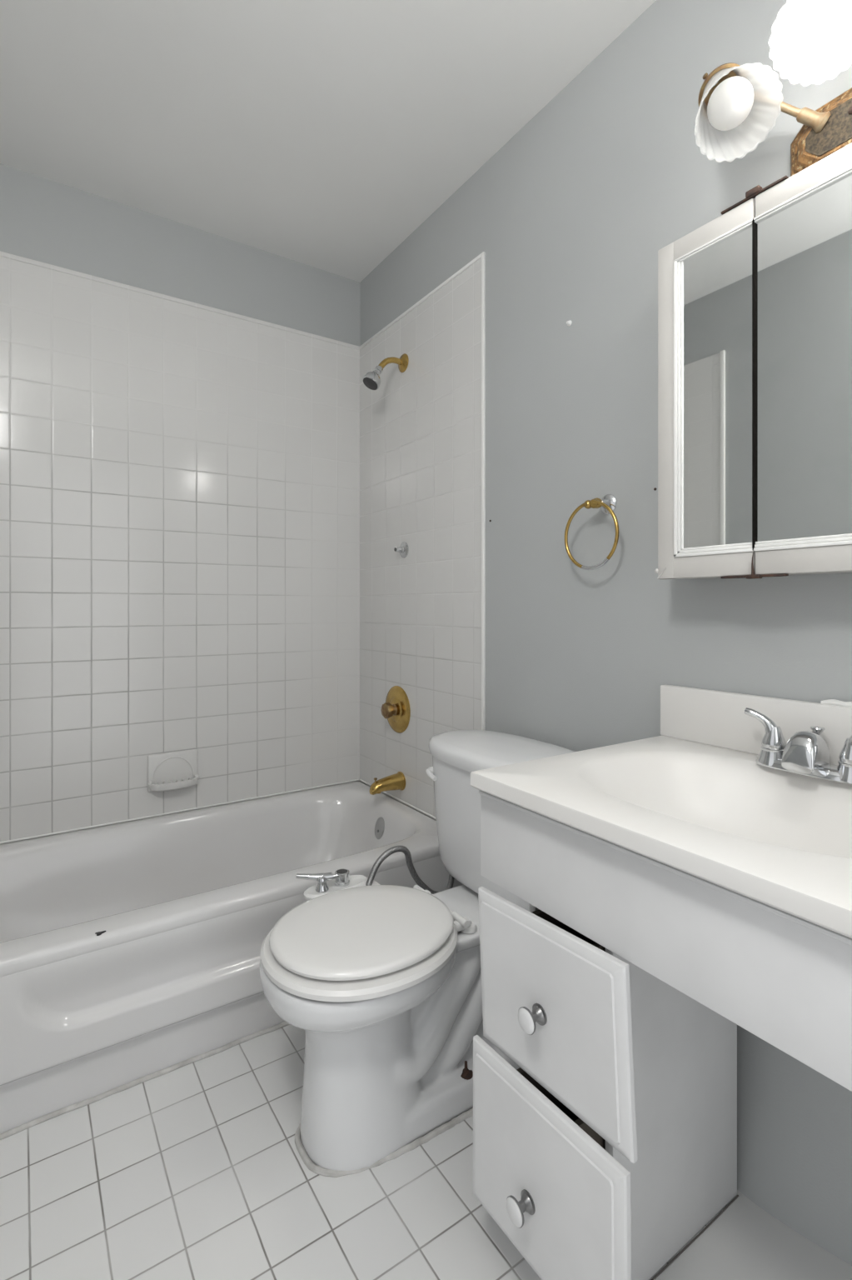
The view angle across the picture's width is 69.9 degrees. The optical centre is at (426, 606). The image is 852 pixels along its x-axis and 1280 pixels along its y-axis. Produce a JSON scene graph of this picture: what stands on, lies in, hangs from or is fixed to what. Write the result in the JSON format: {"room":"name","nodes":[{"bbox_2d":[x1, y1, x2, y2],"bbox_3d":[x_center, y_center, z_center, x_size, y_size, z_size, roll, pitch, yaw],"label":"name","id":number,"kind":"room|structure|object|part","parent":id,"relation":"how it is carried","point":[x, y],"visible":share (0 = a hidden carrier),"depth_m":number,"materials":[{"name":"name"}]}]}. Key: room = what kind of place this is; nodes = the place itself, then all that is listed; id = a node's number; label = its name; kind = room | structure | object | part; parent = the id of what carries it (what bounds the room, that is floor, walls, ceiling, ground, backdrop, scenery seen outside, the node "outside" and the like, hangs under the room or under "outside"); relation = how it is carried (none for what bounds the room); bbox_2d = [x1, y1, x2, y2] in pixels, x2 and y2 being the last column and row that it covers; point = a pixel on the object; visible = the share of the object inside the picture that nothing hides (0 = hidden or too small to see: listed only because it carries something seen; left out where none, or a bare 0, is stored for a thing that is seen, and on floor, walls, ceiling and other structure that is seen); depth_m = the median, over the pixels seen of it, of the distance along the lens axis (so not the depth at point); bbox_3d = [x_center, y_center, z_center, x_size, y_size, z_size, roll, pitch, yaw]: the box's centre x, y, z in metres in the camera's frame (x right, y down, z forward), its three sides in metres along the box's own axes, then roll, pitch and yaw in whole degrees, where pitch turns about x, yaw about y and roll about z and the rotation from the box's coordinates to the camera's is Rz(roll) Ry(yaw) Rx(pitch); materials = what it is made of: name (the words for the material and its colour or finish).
{"room":"bathroom","nodes":[
{"label":"bathroom","id":0,"kind":"room"},
{"bbox_2d":[0,163,359,844],"bbox_3d":[-0.934,-0.127,2.148,1.725,2.440,0.107,0,0,-34],"label":"wall","id":1,"kind":"structure","parent":0,"point":[180,402],"depth_m":2.11,"materials":[{"name":"white tile"}]},
{"bbox_2d":[147,749,199,791],"bbox_3d":[-0.867,0.568,2.099,0.168,0.125,0.060,0,0,-34],"label":"soap dish","id":2,"kind":"object","parent":1,"relation":"attached to","point":[173,770],"visible":1,"depth_m":2.10,"materials":[{"name":"ceramic"}]},
{"bbox_2d":[147,774,199,791],"bbox_3d":[-0.864,0.610,2.094,0.168,0.036,0.048,0,0,-34],"label":"tray","id":3,"kind":"object","parent":2,"relation":"on","point":[159,782],"depth_m":2.09,"materials":[{"name":"ceramic"}]},
{"bbox_2d":[0,779,436,844],"bbox_3d":[-0.695,0.717,1.797,1.513,0.007,0.753,0,0,-34],"label":"trim","id":4,"kind":"structure","parent":1,"relation":"attached to","point":[361,780],"depth_m":2.13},
{"bbox_2d":[0,0,656,282],"bbox_3d":[-0.118,-1.387,0.923,1.725,0.080,3.050,0,0,-34],"label":"ceiling","id":5,"kind":"structure","parent":0,"point":[321,134],"depth_m":1.62,"materials":[{"name":"paint"}]},
{"bbox_2d":[0,1024,730,1279],"bbox_3d":[-0.118,1.133,0.923,1.725,0.080,3.050,0,0,-34],"label":"floor","id":6,"kind":"structure","parent":0,"point":[197,1170],"depth_m":1.12,"materials":[{"name":"white tile"}]},
{"bbox_2d":[0,1021,289,1139],"bbox_3d":[-0.643,1.089,1.409,1.170,0.013,0.014,0,0,-34],"label":"trim","id":7,"kind":"structure","parent":6,"relation":"on","point":[137,1082],"depth_m":1.39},
{"bbox_2d":[0,781,463,1134],"bbox_3d":[-0.698,0.905,1.791,1.515,0.377,0.751,0,0,-34],"label":"bathtub","id":8,"kind":"object","parent":6,"relation":"on","point":[130,951],"visible":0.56,"depth_m":1.52,"materials":[{"name":"ceramic"}]},
{"bbox_2d":[95,930,105,935],"bbox_3d":[-0.716,0.719,1.341,0.022,0.004,0.010,0,0,-34],"label":"chip","id":9,"kind":"object","parent":8,"relation":"on","point":[97,932],"depth_m":1.34,"materials":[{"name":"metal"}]},
{"bbox_3d":[-0.163,0.802,2.204,0.035,0.078,0.062,0,0,-34],"label":"overflow plate","id":10,"kind":"part","parent":8,"relation":"part of","materials":[{"name":"silver metal"}]},
{"bbox_2d":[260,730,576,1177],"bbox_3d":[-0.003,0.723,1.403,0.764,0.751,0.500,0,0,-34],"label":"toilet","id":11,"kind":"object","parent":6,"relation":"on","point":[382,982],"visible":0.74,"depth_m":1.24,"materials":[{"name":"white ceramic"}]},
{"bbox_3d":[-0.130,0.701,1.290,0.428,0.024,0.374,0,0,-34],"label":"seat","id":12,"kind":"part","parent":11,"relation":"part of","materials":[{"name":"plastic"}]},
{"bbox_3d":[-0.131,0.672,1.288,0.392,0.023,0.336,0,0,-34],"label":"seat lid","id":13,"kind":"part","parent":11,"relation":"part of","materials":[{"name":"plastic"}]},
{"bbox_2d":[295,845,454,900],"bbox_3d":[-0.110,0.699,1.559,0.422,0.155,0.138,0,0,-34],"label":"bidet attachment","id":14,"kind":"object","parent":11,"relation":"attached to","point":[328,882],"visible":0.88,"depth_m":1.53,"materials":[{"name":"white plastic"}]},
{"bbox_3d":[-0.267,0.677,1.499,0.102,0.041,0.036,0,0,-17],"label":"lever handle","id":15,"kind":"part","parent":14,"relation":"part of","materials":[{"name":"silver metal"}]},
{"bbox_3d":[-0.200,0.705,1.498,0.182,0.020,0.138,0,0,-34],"label":"control arm","id":16,"kind":"part","parent":14,"relation":"part of","materials":[{"name":"white plastic"}]},
{"bbox_3d":[-0.009,0.904,1.373,0.721,0.379,0.348,0,0,-34],"label":"bowl","id":17,"kind":"part","parent":11,"relation":"part of","materials":[{"name":"white ceramic"}]},
{"bbox_3d":[0.016,0.446,1.627,0.024,0.027,0.057,0,0,-20],"label":"flush lever","id":18,"kind":"part","parent":11,"relation":"part of","materials":[{"name":"white plastic"}]},
{"bbox_3d":[0.202,0.551,1.539,0.238,0.316,0.460,0,0,-34],"label":"tank","id":19,"kind":"part","parent":11,"relation":"part of","materials":[{"name":"white ceramic"}]},
{"bbox_3d":[0.202,0.372,1.539,0.272,0.049,0.500,0,0,-34],"label":"tank lid","id":20,"kind":"part","parent":11,"relation":"part of","materials":[{"name":"white ceramic"}]},
{"bbox_2d":[473,790,851,1279],"bbox_3d":[0.452,0.700,0.912,0.581,0.786,0.646,0,0,-34],"label":"vanity cabinet","id":21,"kind":"object","parent":6,"relation":"on","point":[627,983],"visible":0.88,"depth_m":0.88,"materials":[{"name":"white paint"}]},
{"bbox_3d":[0.140,0.877,0.891,0.029,0.036,0.036,0,0,-34],"label":"knob","id":22,"kind":"part","parent":21,"relation":"part of","materials":[{"name":"grey metal"}]},
{"bbox_3d":[0.159,0.608,0.901,0.029,0.036,0.036,0,0,-34],"label":"knob","id":23,"kind":"part","parent":21,"relation":"part of","materials":[{"name":"grey metal"}]},
{"bbox_3d":[0.334,0.772,1.183,0.348,0.638,0.016,0,0,-34],"label":"panel","id":24,"kind":"part","parent":21,"relation":"part of","materials":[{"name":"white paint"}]},
{"bbox_3d":[0.166,0.848,0.893,0.022,0.262,0.316,0,0,-34],"label":"drawer","id":25,"kind":"part","parent":21,"relation":"part of","materials":[{"name":"white paint"}]},
{"bbox_3d":[0.178,0.597,0.912,0.020,0.262,0.315,0,0,-34],"label":"drawer","id":26,"kind":"part","parent":21,"relation":"part of","materials":[{"name":"white paint"}]},
{"bbox_2d":[470,684,851,938],"bbox_3d":[0.478,0.293,0.914,0.538,0.271,0.643,0,0,-34],"label":"sink","id":27,"kind":"object","parent":21,"relation":"in","point":[695,798],"visible":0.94,"depth_m":1.02,"materials":[{"name":"ceramic"}]},
{"bbox_2d":[745,707,851,784],"bbox_3d":[0.637,0.231,1.015,0.084,0.095,0.216,0,0,-34],"label":"sink faucet","id":28,"kind":"object","parent":27,"relation":"on","point":[807,752],"visible":1,"depth_m":1.00,"materials":[{"name":"silver metal"}]},
{"bbox_3d":[0.600,0.208,1.085,0.025,0.050,0.060,0,0,-44],"label":"lever","id":29,"kind":"part","parent":28,"relation":"part of","materials":[{"name":"silver metal"}]},
{"bbox_3d":[0.613,0.242,1.072,0.053,0.068,0.053,0,0,-34],"label":"handle","id":30,"kind":"part","parent":28,"relation":"part of","materials":[{"name":"silver metal"}]},
{"bbox_3d":[0.647,0.269,1.021,0.054,0.018,0.180,0,0,-34],"label":"plate","id":31,"kind":"part","parent":28,"relation":"part of","materials":[{"name":"silver metal"}]},
{"bbox_3d":[0.635,0.241,1.013,0.079,0.067,0.049,0,0,-34],"label":"spout","id":32,"kind":"part","parent":28,"relation":"part of","materials":[{"name":"silver metal"}]},
{"bbox_3d":[0.663,0.234,1.032,0.022,0.060,0.022,0,0,-34],"label":"lift rod","id":33,"kind":"part","parent":28,"relation":"part of","materials":[{"name":"silver metal"}]},
{"bbox_3d":[0.681,0.242,0.970,0.053,0.068,0.053,0,0,-34],"label":"handle","id":34,"kind":"part","parent":28,"relation":"part of","materials":[{"name":"silver metal"}]},
{"bbox_3d":[0.688,0.208,0.954,0.025,0.050,0.060,0,0,-24],"label":"lever","id":35,"kind":"part","parent":28,"relation":"part of","materials":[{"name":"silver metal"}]},
{"bbox_3d":[0.429,0.772,1.042,0.348,0.638,0.016,0,0,-34],"label":"panel","id":36,"kind":"part","parent":21,"relation":"part of","materials":[{"name":"white paint"}]},
{"bbox_2d":[360,0,851,1265],"bbox_3d":[0.534,-0.127,1.358,0.158,2.440,3.050,0,0,-34],"label":"wall","id":37,"kind":"structure","parent":0,"point":[504,412],"depth_m":1.55,"materials":[{"name":"grey paint"}]},
{"bbox_2d":[362,353,409,389],"bbox_3d":[-0.150,-0.849,2.190,0.166,0.153,0.066,0,0,-34],"label":"shower","id":38,"kind":"object","parent":37,"relation":"attached to","point":[372,380],"visible":1,"depth_m":2.17,"materials":[{"name":"gold metal"}]},
{"bbox_3d":[-0.130,-0.873,2.204,0.108,0.064,0.021,0,0,-34],"label":"shower arm","id":39,"kind":"part","parent":38,"relation":"part of","materials":[{"name":"gold metal"}]},
{"bbox_2d":[370,771,405,794],"bbox_3d":[-0.145,0.644,2.217,0.127,0.068,0.068,0,0,-34],"label":"tub spout","id":40,"kind":"object","parent":37,"relation":"attached to","point":[397,781],"visible":1,"depth_m":2.20,"materials":[{"name":"gold metal"}]},
{"bbox_2d":[380,685,410,733],"bbox_3d":[-0.131,0.383,2.253,0.064,0.174,0.174,0,0,-34],"label":"shower valve","id":41,"kind":"object","parent":37,"relation":"attached to","point":[397,709],"visible":1,"depth_m":2.24,"materials":[{"name":"gold metal"}]},
{"bbox_3d":[-0.144,0.383,2.244,0.032,0.062,0.062,0,0,-34],"label":"knob","id":42,"kind":"part","parent":41,"relation":"part of","materials":[{"name":"gold metal"}]},
{"bbox_2d":[394,541,409,557],"bbox_3d":[-0.096,-0.207,2.221,0.041,0.058,0.058,0,0,-34],"label":"stub","id":43,"kind":"object","parent":37,"relation":"attached to","point":[403,549],"visible":1,"depth_m":2.21,"materials":[{"name":"silver metal"}]},
{"bbox_3d":[-0.049,-0.088,2.193,0.005,1.964,0.806,0,0,-34],"label":"tile panel","id":44,"kind":"part","parent":37,"relation":"part of","materials":[{"name":"white tile"}]},
{"bbox_2d":[566,320,571,325],"bbox_3d":[0.366,-0.728,1.565,0.012,0.014,0.014,0,0,-34],"label":"wall anchor","id":45,"kind":"object","parent":37,"relation":"attached to","point":[568,322],"visible":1,"depth_m":1.56,"materials":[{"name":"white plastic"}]},
{"bbox_2d":[565,494,619,569],"bbox_3d":[0.408,-0.177,1.452,0.062,0.183,0.163,0,0,-34],"label":"towel ring","id":46,"kind":"object","parent":37,"relation":"attached to","point":[607,504],"visible":1,"depth_m":1.44,"materials":[{"name":"gold metal"}]},
{"bbox_2d":[655,142,851,579],"bbox_3d":[0.676,-0.386,0.994,0.122,0.674,0.618,0,0,-34],"label":"medicine cabinet","id":47,"kind":"object","parent":37,"relation":"attached to","point":[755,302],"visible":1,"depth_m":1.05,"materials":[{"name":"white paint"}]},
{"bbox_3d":[0.522,-0.382,1.140,0.018,0.656,0.190,0,0,-34],"label":"cabinet door","id":48,"kind":"part","parent":47,"relation":"part of","materials":[{"name":"white paint"}]},
{"bbox_2d":[683,225,752,550],"bbox_3d":[0.533,-0.382,1.118,0.005,0.568,0.141,0,0,-34],"label":"mirror","id":49,"kind":"object","parent":47,"relation":"attached to","point":[717,270],"depth_m":1.11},
{"bbox_3d":[0.638,-0.382,0.965,0.018,0.656,0.226,0,0,-34],"label":"cabinet door","id":50,"kind":"part","parent":47,"relation":"part of","materials":[{"name":"white paint"}]},
{"bbox_2d":[756,173,851,544],"bbox_3d":[0.636,-0.382,0.964,0.005,0.568,0.226,0,0,-34],"label":"mirror","id":51,"kind":"object","parent":47,"relation":"on","point":[804,238],"depth_m":0.99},
{"bbox_2d":[655,1190,851,1279],"bbox_3d":[0.563,1.098,0.770,0.559,0.011,0.740,0,0,-34],"label":"floor","id":52,"kind":"structure","parent":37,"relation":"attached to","point":[746,1242],"depth_m":1.03,"materials":[{"name":"white tile"}]},
{"bbox_2d":[660,684,851,764],"bbox_3d":[0.692,0.225,1.058,0.021,0.110,0.642,0,0,-34],"label":"backsplash","id":53,"kind":"structure","parent":37,"relation":"attached to","point":[713,717],"depth_m":1.17,"materials":[{"name":"stone"}]},
{"bbox_2d":[698,0,851,176],"bbox_3d":[0.636,-0.843,0.922,0.269,0.205,0.453,0,0,-34],"label":"vanity light","id":54,"kind":"object","parent":37,"relation":"attached to","point":[727,97],"visible":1,"depth_m":1.02,"materials":[{"name":"brown metal"}]},
{"bbox_3d":[0.516,-0.865,1.037,0.072,0.094,0.075,0,0,-34],"label":"bulb","id":55,"kind":"part","parent":54,"relation":"part of","materials":[{"name":"white glass"}]},
{"bbox_3d":[0.608,-0.874,1.070,0.177,0.119,0.033,0,0,19],"label":"arm","id":56,"kind":"part","parent":54,"relation":"part of"},
{"bbox_3d":[0.740,-0.806,0.981,0.031,0.132,0.294,0,0,-34],"label":"plate","id":57,"kind":"part","parent":54,"relation":"part of","materials":[{"name":"brown metal"}]},
{"bbox_3d":[0.589,-0.879,0.893,0.072,0.096,0.072,0,0,21],"label":"bulb","id":58,"kind":"part","parent":54,"relation":"part of","materials":[{"name":"white glass"}]},
{"bbox_3d":[0.726,-0.806,0.973,0.002,0.066,0.224,0,0,-34],"label":"stippled panel","id":59,"kind":"part","parent":54,"relation":"part of","materials":[{"name":"brown metal"}]}
]}

